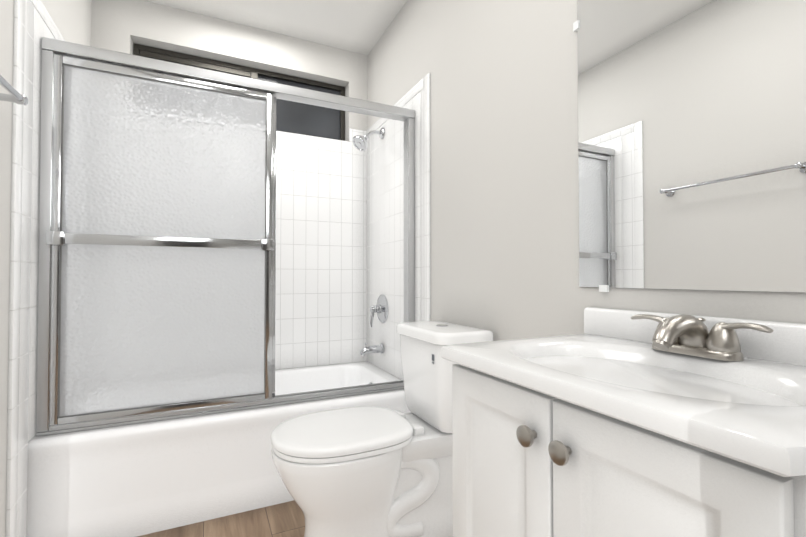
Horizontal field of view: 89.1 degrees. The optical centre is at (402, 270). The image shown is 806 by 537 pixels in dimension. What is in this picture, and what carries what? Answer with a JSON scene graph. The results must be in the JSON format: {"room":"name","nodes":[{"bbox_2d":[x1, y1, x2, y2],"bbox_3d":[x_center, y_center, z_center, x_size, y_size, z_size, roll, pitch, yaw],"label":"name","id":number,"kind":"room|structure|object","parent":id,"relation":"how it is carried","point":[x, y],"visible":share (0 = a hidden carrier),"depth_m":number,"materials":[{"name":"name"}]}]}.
{"room":"bathroom","nodes":[
{"label":"bathroom","id":0,"kind":"room"},
{"bbox_2d":[0,0,90,536],"bbox_3d":[-1.012,-0.256,0.679,0.140,2.455,3.345,0,-1,-25],"label":"wall","id":1,"kind":"structure","parent":0,"point":[71,19],"depth_m":1.24,"materials":[{"name":"paint"}]},
{"bbox_2d":[0,75,27,104],"bbox_3d":[-0.972,-0.485,0.865,0.086,0.054,0.664,0,-1,-25],"label":"towel bar","id":2,"kind":"object","parent":1,"relation":"attached to","point":[14,95],"visible":1,"depth_m":1.13,"materials":[{"name":"silver metal"}]},
{"bbox_2d":[6,0,64,536],"bbox_3d":[-1.404,0.016,1.674,0.011,1.944,0.906,0,-1,-25],"label":"tiled wall","id":3,"kind":"structure","parent":1,"relation":"attached to","point":[34,23],"depth_m":1.34,"materials":[{"name":"white tile"}]},
{"bbox_2d":[137,500,304,536],"bbox_3d":[-0.286,1.038,1.058,1.795,0.120,3.445,0,-1,-25],"label":"floor","id":4,"kind":"structure","parent":0,"point":[286,519],"depth_m":1.58,"materials":[{"name":"brown wood"}]},
{"bbox_2d":[26,361,411,536],"bbox_3d":[-0.757,0.794,2.052,1.511,0.400,0.768,0,-1,-25],"label":"bathtub","id":5,"kind":"object","parent":4,"relation":"on","point":[136,480],"visible":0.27,"depth_m":1.58,"materials":[{"name":"ceramic"}]},
{"bbox_2d":[36,37,414,435],"bbox_3d":[-0.620,-0.120,1.779,1.491,1.418,0.100,0,-1,-25],"label":"shower door","id":6,"kind":"structure","parent":5,"relation":"on","point":[157,256],"depth_m":1.61,"materials":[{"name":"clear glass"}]},
{"bbox_2d":[271,321,493,536],"bbox_3d":[-0.092,0.600,1.504,0.753,0.770,0.412,0,-1,-25],"label":"toilet","id":7,"kind":"object","parent":4,"relation":"on","point":[367,471],"visible":1,"depth_m":1.42,"materials":[{"name":"ceramic"}]},
{"bbox_2d":[441,307,805,536],"bbox_3d":[0.432,0.534,0.743,0.493,0.877,0.632,0,-1,-25],"label":"bathroom vanity","id":8,"kind":"object","parent":4,"relation":"on","point":[611,423],"visible":1,"depth_m":0.63,"materials":[{"name":"paint"}]},
{"bbox_2d":[631,314,772,360],"bbox_3d":[0.546,0.127,0.804,0.150,0.080,0.257,0,-1,-25],"label":"faucet","id":9,"kind":"object","parent":8,"relation":"on","point":[686,334],"visible":1,"depth_m":0.78,"materials":[{"name":"silver metal"}]},
{"bbox_2d":[91,0,367,368],"bbox_3d":[-0.953,-0.226,2.481,1.515,2.455,0.140,0,-1,-25],"label":"wall","id":10,"kind":"structure","parent":0,"point":[122,26],"depth_m":2.39,"materials":[{"name":"paint"}]},
{"bbox_2d":[133,43,344,140],"bbox_3d":[-0.945,-1.050,2.524,1.209,0.393,0.044,0,-1,-25],"label":"window","id":11,"kind":"structure","parent":10,"relation":"in","point":[306,119],"depth_m":2.64,"materials":[{"name":"glass"}]},
{"bbox_2d":[275,128,366,369],"bbox_3d":[-0.938,-0.170,2.447,1.515,1.539,0.083,0,-1,-25],"label":"tiled wall","id":12,"kind":"structure","parent":10,"relation":"attached to","point":[321,256],"depth_m":2.60,"materials":[{"name":"white tile"}]},
{"bbox_2d":[144,0,406,55],"bbox_3d":[-0.286,-1.537,1.101,1.795,0.120,3.445,0,-1,-25],"label":"ceiling","id":13,"kind":"structure","parent":0,"point":[359,26],"depth_m":2.35,"materials":[{"name":"paint"}]},
{"bbox_2d":[367,0,805,340],"bbox_3d":[0.483,-0.244,1.390,0.140,2.455,3.345,0,-1,-25],"label":"wall","id":14,"kind":"structure","parent":0,"point":[504,217],"depth_m":1.46,"materials":[{"name":"paint"}]},
{"bbox_2d":[367,73,429,379],"bbox_3d":[-0.057,0.027,2.343,0.011,1.944,0.856,0,-1,-25],"label":"tiled wall","id":15,"kind":"structure","parent":14,"relation":"attached to","point":[385,215],"depth_m":2.32,"materials":[{"name":"white tile"}]},
{"bbox_2d":[353,127,384,150],"bbox_3d":[-0.202,-0.783,2.420,0.200,0.169,0.121,0,-1,-25],"label":"shower head","id":16,"kind":"object","parent":15,"relation":"attached to","point":[360,143],"visible":1,"depth_m":2.40},
{"bbox_2d":[360,343,383,355],"bbox_3d":[-0.189,0.466,2.435,0.146,0.075,0.060,0,-1,-25],"label":"tub spout","id":17,"kind":"object","parent":15,"relation":"attached to","point":[372,349],"visible":1,"depth_m":2.42,"materials":[{"name":"silver metal"}]},
{"bbox_2d":[370,295,387,326],"bbox_3d":[-0.162,0.242,2.452,0.086,0.192,0.172,0,-1,-25],"label":"shower valve","id":18,"kind":"object","parent":15,"relation":"attached to","point":[380,308],"visible":1,"depth_m":2.43,"materials":[{"name":"silver metal"}]},
{"bbox_2d":[573,0,805,291],"bbox_3d":[0.768,-0.550,0.619,0.009,1.199,1.258,0,-1,-25],"label":"mirror","id":19,"kind":"object","parent":14,"relation":"attached to","point":[692,143],"visible":1,"depth_m":0.90,"materials":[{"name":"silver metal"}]}
]}

